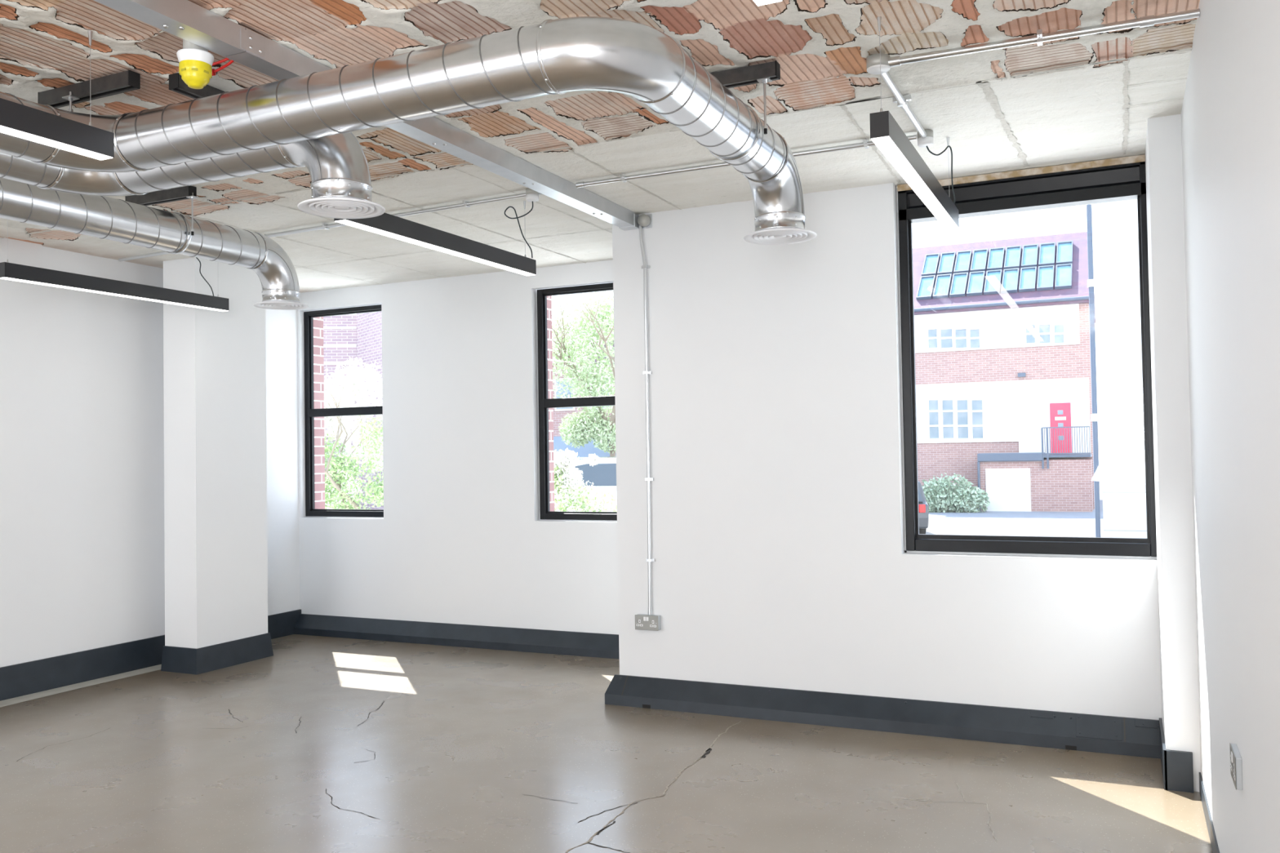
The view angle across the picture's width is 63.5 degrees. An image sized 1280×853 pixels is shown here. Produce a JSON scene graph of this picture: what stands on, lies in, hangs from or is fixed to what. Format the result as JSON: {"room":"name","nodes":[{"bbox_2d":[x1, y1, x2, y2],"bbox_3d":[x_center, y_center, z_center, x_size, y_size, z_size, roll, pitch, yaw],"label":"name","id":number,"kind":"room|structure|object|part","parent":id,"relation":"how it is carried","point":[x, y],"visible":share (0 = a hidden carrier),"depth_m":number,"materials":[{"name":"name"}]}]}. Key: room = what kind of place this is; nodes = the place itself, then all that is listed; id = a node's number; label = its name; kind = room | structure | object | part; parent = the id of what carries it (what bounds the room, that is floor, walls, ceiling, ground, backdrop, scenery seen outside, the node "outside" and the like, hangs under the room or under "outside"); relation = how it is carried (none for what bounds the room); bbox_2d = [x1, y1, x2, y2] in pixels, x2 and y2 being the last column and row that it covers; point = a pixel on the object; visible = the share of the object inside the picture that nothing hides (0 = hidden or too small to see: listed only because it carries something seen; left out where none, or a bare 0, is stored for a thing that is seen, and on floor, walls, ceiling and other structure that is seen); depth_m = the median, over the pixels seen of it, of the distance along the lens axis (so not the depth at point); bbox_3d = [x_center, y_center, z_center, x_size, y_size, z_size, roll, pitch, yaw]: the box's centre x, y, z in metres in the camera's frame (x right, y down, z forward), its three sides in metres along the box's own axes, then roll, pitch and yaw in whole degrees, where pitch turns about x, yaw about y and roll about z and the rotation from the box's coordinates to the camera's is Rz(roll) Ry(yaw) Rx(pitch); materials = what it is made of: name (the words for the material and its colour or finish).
{"room":"open-plan office","nodes":[
{"label":"open-plan office","id":0,"kind":"room"},
{"bbox_2d":[0,236,299,667],"bbox_3d":[-5.149,0.296,3.645,0.300,2.970,10.854,-2,-2,25],"label":"wall","id":1,"kind":"structure","parent":0,"point":[82,544],"depth_m":6.70,"materials":[{"name":"white paint"}]},
{"bbox_2d":[0,608,301,701],"bbox_3d":[-4.947,1.481,3.629,0.018,0.195,10.434,-2,-2,25],"label":"baseboard","id":2,"kind":"structure","parent":1,"relation":"attached to","point":[29,677],"depth_m":6.64,"materials":[{"name":"grey paint"}]},
{"bbox_2d":[163,257,267,648],"bbox_3d":[-3.032,0.252,7.223,0.512,2.770,0.623,-2,-2,25],"label":"wall column","id":3,"kind":"structure","parent":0,"point":[215,362],"depth_m":6.98,"materials":[{"name":"white paint"}]},
{"bbox_2d":[160,632,273,675],"bbox_3d":[-2.906,1.551,7.146,0.331,0.165,0.675,-2,-2,25],"label":"baseboard","id":4,"kind":"structure","parent":3,"relation":"attached to","point":[195,661],"depth_m":6.92,"materials":[{"name":"grey paint"}]},
{"bbox_2d":[297,259,618,634],"bbox_3d":[-1.127,0.634,7.751,4.097,4.170,0.240,-2,-2,25],"label":"wall","id":5,"kind":"structure","parent":0,"point":[460,538],"depth_m":7.73,"materials":[{"name":"white paint"}]},
{"bbox_2d":[303,303,383,518],"bbox_3d":[-2.314,-0.114,8.264,0.959,1.690,0.059,-2,-2,25],"label":"window","id":6,"kind":"structure","parent":5,"relation":"in","point":[310,412],"depth_m":8.40,"materials":[{"name":"black paint"}]},
{"bbox_2d":[293,613,619,659],"bbox_3d":[-1.196,1.541,7.588,3.432,0.150,0.085,-2,-2,25],"label":"baseboard","id":7,"kind":"structure","parent":5,"relation":"attached to","point":[492,637],"depth_m":7.62,"materials":[{"name":"grey paint"}]},
{"bbox_2d":[535,281,617,521],"bbox_3d":[-0.357,-0.170,7.350,0.874,1.690,0.059,-2,-2,25],"label":"window","id":8,"kind":"structure","parent":5,"relation":"in","point":[544,403],"depth_m":7.48,"materials":[{"name":"black paint"}]},
{"bbox_2d":[0,0,1199,293],"bbox_3d":[-2.148,-1.401,2.361,6.910,0.304,11.014,-2,-2,25],"label":"ceiling","id":9,"kind":"structure","parent":0,"point":[1091,97],"depth_m":3.97,"materials":[{"name":"tile"}]},
{"bbox_2d":[0,30,114,159],"bbox_3d":[-2.005,-1.052,2.608,0.058,0.388,1.493,-2,-2,25],"label":"pendant light","id":10,"kind":"object","parent":9,"relation":"hanging from","point":[18,120],"visible":1,"depth_m":3.10,"materials":[{"name":"black metal"}]},
{"bbox_2d":[38,69,140,108],"bbox_3d":[-1.964,-1.196,3.682,0.474,0.052,0.045,-2,-2,25],"label":"rail","id":11,"kind":"object","parent":9,"relation":"attached to","point":[129,80],"visible":0.79,"depth_m":3.65,"materials":[{"name":"metal"}]},
{"bbox_2d":[62,91,79,111],"bbox_3d":[-2.021,-1.144,3.675,0.044,0.090,0.036,-2,-2,25],"label":"rod","id":12,"kind":"object","parent":11,"relation":"hanging from","point":[70,98],"visible":0.7,"depth_m":3.67,"materials":[{"name":"silver metal"}]},
{"bbox_3d":[-2.021,-1.155,3.675,0.008,0.068,0.008,-2,-2,25],"label":"threaded rod","id":13,"kind":"part","parent":12,"relation":"part of","materials":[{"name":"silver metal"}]},
{"bbox_2d":[62,94,79,101],"bbox_3d":[-2.021,-1.163,3.675,0.044,0.012,0.036,-2,-2,25],"label":"washer","id":14,"kind":"object","parent":12,"relation":"in","point":[70,98],"depth_m":3.67,"materials":[{"name":"silver metal"}]},
{"bbox_2d":[0,219,229,311],"bbox_3d":[-2.988,-0.949,6.014,0.058,0.388,1.475,-2,-2,25],"label":"pendant light","id":15,"kind":"object","parent":9,"relation":"hanging from","point":[8,271],"visible":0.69,"depth_m":5.88,"materials":[{"name":"black metal"}]},
{"bbox_2d":[124,185,196,205],"bbox_3d":[-2.402,-1.150,5.183,0.449,0.052,0.045,-2,-2,25],"label":"rail","id":16,"kind":"object","parent":9,"relation":"attached to","point":[178,193],"visible":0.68,"depth_m":5.15,"materials":[{"name":"metal"}]},
{"bbox_2d":[186,192,198,235],"bbox_3d":[-2.200,-1.045,5.087,0.044,0.210,0.036,-2,-2,25],"label":"rod","id":17,"kind":"object","parent":16,"relation":"hanging from","point":[192,197],"visible":1,"depth_m":5.08,"materials":[{"name":"silver metal"}]},
{"bbox_2d":[0,177,308,310],"bbox_3d":[-2.877,-0.892,3.962,0.290,0.380,4.316,-2,-2,26],"label":"air duct","id":18,"kind":"object","parent":17,"relation":"hanging from","point":[102,217],"visible":0.96,"depth_m":4.96,"materials":[{"name":"grey metal"}]},
{"bbox_2d":[186,195,198,199],"bbox_3d":[-2.201,-1.124,5.089,0.044,0.012,0.036,-2,-2,25],"label":"washer","id":19,"kind":"object","parent":17,"relation":"in","point":[192,197],"depth_m":5.08,"materials":[{"name":"silver metal"}]},
{"bbox_3d":[-2.200,-1.056,5.087,0.008,0.188,0.008,-2,-2,25],"label":"threaded rod","id":20,"kind":"part","parent":17,"relation":"part of","materials":[{"name":"silver metal"}]},
{"bbox_2d":[0,132,385,218],"bbox_3d":[-2.073,-0.936,2.702,1.468,0.377,2.710,-2,-2,25],"label":"air duct","id":21,"kind":"object","parent":9,"relation":"hanging from","point":[337,165],"visible":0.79,"depth_m":3.65,"materials":[{"name":"grey metal"}]},
{"bbox_2d":[168,72,225,98],"bbox_3d":[-1.542,-1.200,3.783,0.045,0.052,0.394,-2,-2,25],"label":"rail","id":22,"kind":"object","parent":9,"relation":"attached to","point":[176,84],"visible":0.42,"depth_m":3.65,"materials":[{"name":"metal"}]},
{"bbox_2d":[176,39,234,88],"bbox_3d":[-1.386,-1.146,3.332,0.142,0.188,0.316,-1,-1,-9],"label":"fire alarm","id":23,"kind":"object","parent":9,"relation":"attached to","point":[196,70],"visible":0.86,"depth_m":3.19,"materials":[{"name":"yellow plastic"}]},
{"bbox_2d":[118,192,525,261],"bbox_3d":[-1.997,-1.139,6.037,3.240,0.029,0.071,-2,-2,29],"label":"conduit","id":24,"kind":"object","parent":9,"relation":"attached to","point":[465,203],"visible":0.66,"depth_m":5.64,"materials":[{"name":"silver metal"}]},
{"bbox_2d":[93,0,639,230],"bbox_3d":[-1.372,-1.205,3.021,0.100,0.082,6.273,-2,-2,25],"label":"ceiling beam","id":25,"kind":"structure","parent":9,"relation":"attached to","point":[188,20],"depth_m":3.46,"materials":[{"name":"silver metal"}]},
{"bbox_3d":[-1.216,-1.203,3.250,0.002,0.064,0.100,-2,-2,25],"label":"splice plate","id":26,"kind":"part","parent":25,"relation":"part of","materials":[{"name":"metal"}]},
{"bbox_2d":[0,16,817,244],"bbox_3d":[-1.283,-0.939,3.171,4.442,0.380,1.621,0,-2,-24],"label":"air duct","id":27,"kind":"object","parent":9,"relation":"hanging from","point":[642,62],"visible":0.95,"depth_m":3.19,"materials":[{"name":"grey metal"}]},
{"bbox_2d":[333,200,536,275],"bbox_3d":[-0.837,-1.015,4.833,0.198,0.388,1.495,-2,-2,25],"label":"pendant light","id":28,"kind":"object","parent":9,"relation":"hanging from","point":[387,224],"visible":0.91,"depth_m":4.81,"materials":[{"name":"black metal"}]},
{"bbox_2d":[525,187,538,201],"bbox_3d":[-0.545,-1.174,5.243,0.066,0.058,0.066,-2,-2,25],"label":"junction box","id":29,"kind":"object","parent":9,"relation":"attached to","point":[531,195],"visible":0.81,"depth_m":5.22,"materials":[{"name":"grey"}]},
{"bbox_2d":[710,60,780,88],"bbox_3d":[0.313,-1.234,3.673,0.369,0.052,0.045,-2,-2,25],"label":"rail","id":30,"kind":"object","parent":9,"relation":"attached to","point":[747,75],"visible":0.59,"depth_m":3.62,"materials":[{"name":"metal"}]},
{"bbox_2d":[756,76,772,133],"bbox_3d":[0.436,-1.127,3.614,0.044,0.210,0.036,-2,-2,25],"label":"rod","id":31,"kind":"object","parent":30,"relation":"hanging from","point":[764,80],"visible":1,"depth_m":3.61,"materials":[{"name":"silver metal"}]},
{"bbox_2d":[756,76,772,83],"bbox_3d":[0.435,-1.206,3.615,0.044,0.012,0.036,-2,-2,25],"label":"washer","id":32,"kind":"object","parent":31,"relation":"in","point":[764,80],"depth_m":3.61,"materials":[{"name":"silver metal"}]},
{"bbox_3d":[0.436,-1.137,3.614,0.008,0.188,0.008,-2,-2,25],"label":"threaded rod","id":33,"kind":"part","parent":31,"relation":"part of","materials":[{"name":"silver metal"}]},
{"bbox_2d":[575,134,917,187],"bbox_3d":[0.434,-1.212,4.759,1.645,0.029,0.057,-2,-2,25],"label":"conduit","id":34,"kind":"object","parent":9,"relation":"attached to","point":[865,143],"visible":0.63,"depth_m":4.82,"materials":[{"name":"silver metal"}]},
{"bbox_2d":[752,0,783,5],"bbox_3d":[-0.040,-1.112,1.548,0.058,0.388,1.495,-2,-2,25],"label":"pendant light","id":35,"kind":"object","parent":9,"relation":"hanging from","point":[759,2],"visible":1,"depth_m":2.21,"materials":[{"name":"white"}]},
{"bbox_2d":[866,53,890,74],"bbox_3d":[0.819,-1.246,3.558,0.080,0.045,0.080,-2,-2,25],"label":"junction box","id":36,"kind":"object","parent":9,"relation":"attached to","point":[873,61],"visible":0.98,"depth_m":3.53,"materials":[{"name":"grey"}]},
{"bbox_2d":[880,71,927,137],"bbox_3d":[1.018,-1.238,3.982,0.068,0.034,0.857,-2,-2,25],"label":"conduit","id":37,"kind":"object","parent":9,"relation":"attached to","point":[901,100],"visible":0.99,"depth_m":3.93,"materials":[{"name":"silver metal"}]},
{"bbox_2d":[869,16,959,229],"bbox_3d":[1.031,-1.071,3.876,0.101,0.388,1.490,-2,-2,25],"label":"pendant light","id":38,"kind":"object","parent":9,"relation":"hanging from","point":[886,133],"visible":1,"depth_m":3.61,"materials":[{"name":"black"}]},
{"bbox_2d":[917,128,933,146],"bbox_3d":[1.213,-1.224,4.400,0.066,0.058,0.066,-2,-2,25],"label":"junction box","id":39,"kind":"object","parent":9,"relation":"attached to","point":[928,140],"visible":0.88,"depth_m":4.37,"materials":[{"name":"grey"}]},
{"bbox_2d":[888,8,1199,66],"bbox_3d":[1.285,-1.258,3.361,0.940,0.034,0.068,-2,-2,25],"label":"conduit","id":40,"kind":"object","parent":9,"relation":"attached to","point":[1148,20],"visible":1,"depth_m":3.33,"materials":[{"name":"silver metal"}]},
{"bbox_2d":[0,634,1212,852],"bbox_3d":[-2.098,1.596,2.285,6.910,0.202,11.014,-2,-2,25],"label":"floor","id":41,"kind":"structure","parent":0,"point":[318,744],"depth_m":4.54,"materials":[{"name":"concrete"}]},
{"bbox_2d":[612,182,1161,719],"bbox_3d":[1.599,0.539,5.839,3.163,4.170,1.399,-2,-2,25],"label":"wall","id":42,"kind":"structure","parent":0,"point":[777,537],"depth_m":5.41,"materials":[{"name":"white paint"}]},
{"bbox_2d":[637,213,652,228],"bbox_3d":[0.026,-1.154,5.806,0.073,0.077,0.045,-2,-2,25],"label":"junction box","id":43,"kind":"object","parent":42,"relation":"attached to","point":[644,220],"visible":1,"depth_m":5.79,"materials":[{"name":"grey plastic"}]},
{"bbox_3d":[0.035,-1.154,5.824,0.073,0.077,0.006,-2,-2,25],"label":"mounting plate","id":44,"kind":"part","parent":43,"relation":"part of","materials":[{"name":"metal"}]},
{"bbox_2d":[639,225,654,615],"bbox_3d":[0.039,-0.041,5.786,0.058,2.181,0.025,-2,-2,25],"label":"vertical conduit","id":45,"kind":"object","parent":42,"relation":"attached to","point":[648,478],"visible":1,"depth_m":5.78,"materials":[{"name":"silver metal"}]},
{"bbox_2d":[635,613,661,631],"bbox_3d":[0.043,1.090,5.757,0.142,0.082,0.049,-2,-2,25],"label":"double socket","id":46,"kind":"object","parent":42,"relation":"attached to","point":[642,622],"visible":1,"depth_m":5.74,"materials":[{"name":"grey metal"}]},
{"bbox_2d":[604,674,1160,759],"bbox_3d":[1.084,1.443,5.241,2.790,0.151,0.092,-2,-2,25],"label":"baseboard","id":47,"kind":"structure","parent":42,"relation":"attached to","point":[1111,735],"depth_m":5.13,"materials":[{"name":"grey paint"}]},
{"bbox_3d":[1.897,1.361,4.884,0.101,0.024,0.021,-2,-2,25],"label":"plate","id":48,"kind":"part","parent":47,"relation":"part of","materials":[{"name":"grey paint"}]},
{"bbox_3d":[2.109,1.385,4.755,0.193,0.082,0.070,-2,-2,25],"label":"plate","id":49,"kind":"part","parent":47,"relation":"part of","materials":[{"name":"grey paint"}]},
{"bbox_3d":[2.296,1.352,4.695,0.089,0.024,0.021,-2,-2,25],"label":"plate","id":50,"kind":"part","parent":47,"relation":"part of","materials":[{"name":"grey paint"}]},
{"bbox_2d":[896,154,1156,559],"bbox_3d":[1.865,-0.307,5.051,1.187,1.880,0.080,-2,-2,25],"label":"window","id":51,"kind":"structure","parent":42,"relation":"in","point":[1117,179],"depth_m":5.04,"materials":[{"name":"black metal"}]},
{"bbox_2d":[1145,114,1200,791],"bbox_3d":[2.320,0.094,4.524,0.122,2.770,0.667,-2,-2,25],"label":"wall","id":52,"kind":"structure","parent":0,"point":[1163,147],"depth_m":4.23,"materials":[{"name":"white paint"}]},
{"bbox_2d":[1159,718,1219,852],"bbox_3d":[0.455,1.327,0.467,0.134,0.160,9.274,-2,-2,25],"label":"baseboard","id":53,"kind":"structure","parent":52,"relation":"attached to","point":[1177,768],"depth_m":4.17,"materials":[{"name":"grey paint"}]},
{"bbox_2d":[1181,0,1279,852],"bbox_3d":[0.598,0.116,0.334,0.300,2.970,9.715,-2,-2,25],"label":"wall","id":54,"kind":"structure","parent":0,"point":[1230,111],"depth_m":2.46,"materials":[{"name":"white paint"}]},
{"bbox_2d":[1229,742,1242,790],"bbox_3d":[1.525,0.870,2.650,0.017,0.082,0.142,-2,-2,25],"label":"double socket","id":55,"kind":"object","parent":54,"relation":"attached to","point":[1236,770],"visible":1,"depth_m":2.59,"materials":[{"name":"grey metal"}]},
{"label":"outside","id":56,"kind":"structure","parent":0,"visible":0},
{"bbox_2d":[928,465,1102,521],"bbox_3d":[17.267,4.153,72.211,210.000,0.200,134.425,-2,-2,25],"label":"ground","id":57,"kind":"structure","parent":56,"point":[987,515],"depth_m":37.41,"materials":[{"name":"concrete"}]},
{"bbox_2d":[323,311,383,509],"bbox_3d":[-12.584,-2.140,44.506,13.905,11.968,8.268,-2,-2,25],"label":"building","id":58,"kind":"structure","parent":57,"relation":"on","point":[359,335],"depth_m":42.94,"materials":[{"name":"brick"}]},
{"bbox_2d":[552,330,615,436],"bbox_3d":[-1.464,-0.221,43.742,3.600,7.721,6.600,-2,-2,25],"label":"house","id":59,"kind":"structure","parent":57,"relation":"on","point":[559,413],"depth_m":41.23,"materials":[{"name":"brick"}]},
{"bbox_3d":[-3.003,-1.273,41.102,0.740,1.140,0.020,-2,-2,25],"label":"pane","id":60,"kind":"part","parent":59,"relation":"part of","materials":[{"name":"glass"}]},
{"bbox_2d":[921,472,990,512],"bbox_3d":[11.986,2.721,40.319,3.184,1.892,1.368,-2,-2,25],"label":"shrub","id":61,"kind":"object","parent":57,"relation":"on","point":[939,499],"visible":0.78,"depth_m":39.97,"materials":[{"name":"green plant"}]},
{"bbox_2d":[912,231,1095,509],"bbox_3d":[14.816,-2.340,45.847,9.803,11.519,8.470,-2,-2,25],"label":"building","id":62,"kind":"structure","parent":57,"relation":"on","point":[1002,327],"depth_m":42.13,"materials":[{"name":"paint"}]},
{"bbox_3d":[12.114,-5.878,43.828,0.513,1.011,1.158,-2,-2,25],"label":"pane","id":63,"kind":"part","parent":62,"relation":"part of","materials":[{"name":"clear glass"}]},
{"bbox_3d":[12.666,-7.026,45.081,0.513,1.011,1.158,-2,-2,25],"label":"pane","id":64,"kind":"part","parent":62,"relation":"part of","materials":[{"name":"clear glass"}]},
{"bbox_3d":[12.150,-3.645,42.947,0.352,0.770,0.018,-2,-2,25],"label":"pane","id":65,"kind":"part","parent":62,"relation":"part of","materials":[{"name":"blue glass"}]},
{"bbox_3d":[12.177,-0.300,42.876,0.374,1.582,0.018,-2,-2,25],"label":"pane","id":66,"kind":"part","parent":62,"relation":"part of","materials":[{"name":"blue glass"}]},
{"bbox_3d":[12.726,-5.895,43.543,0.513,1.011,1.158,-2,-2,25],"label":"pane","id":67,"kind":"part","parent":62,"relation":"part of","materials":[{"name":"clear glass"}]},
{"bbox_3d":[12.655,-3.628,42.711,0.456,0.766,0.018,-2,-2,25],"label":"pane","id":68,"kind":"part","parent":62,"relation":"part of","materials":[{"name":"blue glass"}]},
{"bbox_3d":[13.278,-7.043,44.795,0.513,1.011,1.158,-2,-2,25],"label":"pane","id":69,"kind":"part","parent":62,"relation":"part of","materials":[{"name":"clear glass"}]},
{"bbox_3d":[12.692,-0.299,42.636,0.413,1.573,0.018,-2,-2,25],"label":"pane","id":70,"kind":"part","parent":62,"relation":"part of","materials":[{"name":"blue glass"}]},
{"bbox_3d":[13.338,-5.913,43.257,0.513,1.011,1.158,-2,-2,25],"label":"pane","id":71,"kind":"part","parent":62,"relation":"part of","materials":[{"name":"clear glass"}]},
{"bbox_3d":[13.175,-3.607,42.468,0.430,0.762,0.018,-2,-2,25],"label":"pane","id":72,"kind":"part","parent":62,"relation":"part of","materials":[{"name":"blue glass"}]},
{"bbox_3d":[13.220,-0.297,42.389,0.408,1.564,0.018,-2,-2,25],"label":"pane","id":73,"kind":"part","parent":62,"relation":"part of","materials":[{"name":"blue glass"}]},
{"bbox_3d":[13.889,-7.061,44.510,0.513,1.011,1.158,-2,-2,25],"label":"pane","id":74,"kind":"part","parent":62,"relation":"part of","materials":[{"name":"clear glass"}]},
{"bbox_3d":[13.669,-3.585,42.237,0.361,0.757,0.018,-2,-2,25],"label":"pane","id":75,"kind":"part","parent":62,"relation":"part of","materials":[{"name":"blue glass"}]},
{"bbox_3d":[13.949,-5.930,42.971,0.513,1.011,1.158,-2,-2,25],"label":"pane","id":76,"kind":"part","parent":62,"relation":"part of","materials":[{"name":"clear glass"}]},
{"bbox_3d":[13.743,-0.295,42.144,0.404,1.555,0.018,-2,-2,25],"label":"pane","id":77,"kind":"part","parent":62,"relation":"part of","materials":[{"name":"blue glass"}]},
{"bbox_3d":[14.501,-7.078,44.224,0.513,1.011,1.158,-2,-2,25],"label":"pane","id":78,"kind":"part","parent":62,"relation":"part of","materials":[{"name":"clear glass"}]},
{"bbox_3d":[14.561,-5.948,42.686,0.513,1.011,1.158,-2,-2,25],"label":"pane","id":79,"kind":"part","parent":62,"relation":"part of","materials":[{"name":"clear glass"}]},
{"bbox_3d":[15.113,-7.096,43.939,0.513,1.011,1.158,-2,-2,25],"label":"pane","id":80,"kind":"part","parent":62,"relation":"part of","materials":[{"name":"clear glass"}]},
{"bbox_3d":[15.173,-5.965,42.400,0.513,1.011,1.158,-2,-2,25],"label":"pane","id":81,"kind":"part","parent":62,"relation":"part of","materials":[{"name":"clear glass"}]},
{"bbox_3d":[15.725,-7.113,43.653,0.513,1.011,1.158,-2,-2,25],"label":"pane","id":82,"kind":"part","parent":62,"relation":"part of","materials":[{"name":"clear glass"}]},
{"bbox_2d":[1017,373,1026,377],"bbox_3d":[15.283,-2.066,41.429,0.280,0.154,0.170,-2,-2,25],"label":"lamp","id":83,"kind":"object","parent":62,"relation":"attached to","point":[1020,375],"depth_m":41.36,"materials":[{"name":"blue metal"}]},
{"bbox_3d":[15.785,-5.983,42.115,0.513,1.011,1.158,-2,-2,25],"label":"pane","id":84,"kind":"part","parent":62,"relation":"part of","materials":[{"name":"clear glass"}]},
{"bbox_3d":[16.337,-7.131,43.367,0.513,1.011,1.158,-2,-2,25],"label":"pane","id":85,"kind":"part","parent":62,"relation":"part of","materials":[{"name":"clear glass"}]},
{"bbox_3d":[15.599,-3.693,41.337,0.326,0.719,0.018,-2,-2,25],"label":"pane","id":86,"kind":"part","parent":62,"relation":"part of","materials":[{"name":"glass"}]},
{"bbox_3d":[16.076,-3.675,41.114,0.403,0.716,0.018,-2,-2,25],"label":"pane","id":87,"kind":"part","parent":62,"relation":"part of","materials":[{"name":"blue glass"}]},
{"bbox_3d":[16.396,-6.000,41.829,0.513,1.011,1.158,-2,-2,25],"label":"pane","id":88,"kind":"part","parent":62,"relation":"part of","materials":[{"name":"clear glass"}]},
{"bbox_3d":[16.948,-7.148,43.082,0.513,1.011,1.158,-2,-2,25],"label":"pane","id":89,"kind":"part","parent":62,"relation":"part of","materials":[{"name":"clear glass"}]},
{"bbox_3d":[16.558,-3.653,40.888,0.338,0.711,0.018,-2,-2,25],"label":"pane","id":90,"kind":"part","parent":62,"relation":"part of","materials":[{"name":"blue glass"}]},
{"bbox_2d":[1057,409,1062,414],"bbox_3d":[16.560,-0.557,40.773,0.200,0.175,0.010,-2,-2,25],"label":"light","id":91,"kind":"object","parent":62,"relation":"attached to","point":[1060,411],"depth_m":40.77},
{"bbox_3d":[16.584,0.078,40.789,0.757,2.015,0.059,-2,-2,25],"label":"door","id":92,"kind":"part","parent":62,"relation":"part of","materials":[{"name":"red paint"}]},
{"bbox_2d":[1057,422,1063,426],"bbox_3d":[16.568,-0.053,40.760,0.200,0.175,0.010,-2,-2,25],"label":"light","id":93,"kind":"object","parent":62,"relation":"attached to","point":[1060,424],"depth_m":40.75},
{"bbox_3d":[17.008,-6.018,41.544,0.513,1.011,1.158,-2,-2,25],"label":"pane","id":94,"kind":"part","parent":62,"relation":"part of","materials":[{"name":"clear glass"}]},
{"bbox_3d":[17.560,-7.166,42.796,0.513,1.011,1.158,-2,-2,25],"label":"pane","id":95,"kind":"part","parent":62,"relation":"part of","materials":[{"name":"clear glass"}]},
{"bbox_2d":[977,426,1093,511],"bbox_3d":[15.393,1.661,40.368,4.078,3.223,1.760,-2,-2,25],"label":"garage","id":96,"kind":"structure","parent":57,"relation":"on","point":[1029,482],"depth_m":39.61,"materials":[{"name":"brick"}]},
{"bbox_3d":[14.253,2.454,40.069,1.637,1.661,0.059,-2,-2,25],"label":"door","id":97,"kind":"part","parent":96,"relation":"part of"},
{"bbox_3d":[15.364,0.830,39.505,0.070,1.561,0.029,-2,-2,25],"label":"post","id":98,"kind":"part","parent":96,"relation":"part of","materials":[{"name":"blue metal"}]},
{"bbox_3d":[15.525,0.825,39.430,0.070,1.561,0.029,-2,-2,25],"label":"post","id":99,"kind":"part","parent":96,"relation":"part of","materials":[{"name":"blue metal"}]},
{"bbox_3d":[16.119,0.524,39.157,1.678,1.034,0.034,-2,-2,25],"label":"railing","id":100,"kind":"part","parent":96,"relation":"part of","materials":[{"name":"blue metal"}]},
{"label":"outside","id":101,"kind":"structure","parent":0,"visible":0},
{"bbox_2d":[925,520,1103,537],"bbox_3d":[23.056,2.729,24.393,39.000,0.020,9.800,-2,-2,25],"label":"paving","id":102,"kind":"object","parent":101,"point":[973,527],"depth_m":31.48,"materials":[{"name":"white concrete"}]},
{"bbox_2d":[918,480,928,533],"bbox_3d":[7.338,2.360,31.016,1.725,1.620,4.220,-1,-1,3],"label":"car","id":103,"kind":"object","parent":102,"relation":"on","point":[923,509],"visible":0.12,"depth_m":28.93,"materials":[{"name":"grey paint"}]},
{"bbox_2d":[918,504,925,512],"bbox_3d":[7.881,2.293,28.955,0.180,0.230,0.160,-1,-1,3],"label":"tail light","id":104,"kind":"object","parent":103,"relation":"attached to","point":[922,508],"depth_m":28.88,"materials":[{"name":"red plastic"}]},
{"bbox_2d":[1086,204,1101,537],"bbox_3d":[12.137,-1.477,27.693,0.200,8.961,0.200,-2,-2,25],"label":"downpipe","id":105,"kind":"object","parent":102,"relation":"on","point":[1091,282],"visible":0.85,"depth_m":27.65,"materials":[{"name":"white metal"}]},
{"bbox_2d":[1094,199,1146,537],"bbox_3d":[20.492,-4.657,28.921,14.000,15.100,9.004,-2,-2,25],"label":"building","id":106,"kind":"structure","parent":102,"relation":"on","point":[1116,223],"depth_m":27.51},
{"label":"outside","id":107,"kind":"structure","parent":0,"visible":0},
{"bbox_3d":[-1.885,2.740,26.775,13.800,0.927,15.000,-2,-2,25],"label":"yard","id":108,"kind":"structure","parent":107,"visible":0},
{"bbox_2d":[551,290,616,456],"bbox_3d":[-0.895,-0.737,27.767,4.507,6.071,4.095,-1,-1,8],"label":"birch tree","id":109,"kind":"object","parent":108,"relation":"on","point":[602,428],"visible":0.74,"depth_m":28.32,"materials":[{"name":"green plant"}]},
{"bbox_2d":[553,435,616,457],"bbox_3d":[-0.863,1.302,30.352,5.129,2.096,0.300,-2,-2,25],"label":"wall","id":110,"kind":"structure","parent":108,"relation":"on","point":[588,448],"depth_m":30.61,"materials":[{"name":"blue"}]},
{"bbox_2d":[554,457,617,511],"bbox_3d":[-0.535,1.323,19.324,4.220,1.480,1.725,-1,-2,15],"label":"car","id":111,"kind":"object","parent":108,"relation":"on","point":[603,475],"visible":0.02,"depth_m":18.58,"materials":[{"name":"white paint"}]},
{"bbox_2d":[575,457,615,460],"bbox_3d":[-1.934,1.445,23.178,4.220,1.480,1.725,-1,-1,10],"label":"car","id":112,"kind":"object","parent":108,"relation":"on","point":[580,458],"visible":0.02,"depth_m":22.56,"materials":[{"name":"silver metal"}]},
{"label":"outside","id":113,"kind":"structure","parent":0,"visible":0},
{"bbox_3d":[3.859,2.790,14.008,55.000,0.012,15.266,-2,-2,25],"label":"terrace","id":114,"kind":"object","parent":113,"visible":0},
{"bbox_2d":[324,356,383,509],"bbox_3d":[-5.912,0.861,19.691,2.809,4.486,3.779,-1,-1,-8],"label":"tree","id":115,"kind":"object","parent":114,"relation":"on","point":[352,386],"visible":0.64,"depth_m":19.40,"materials":[{"name":"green plant"}]},
{"bbox_2d":[553,448,617,511],"bbox_3d":[-0.742,1.542,12.375,1.185,2.588,0.991,-1,-2,18],"label":"flowering shrub","id":116,"kind":"object","parent":114,"relation":"on","point":[564,461],"visible":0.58,"depth_m":12.43,"materials":[{"name":"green plant"}]}
]}

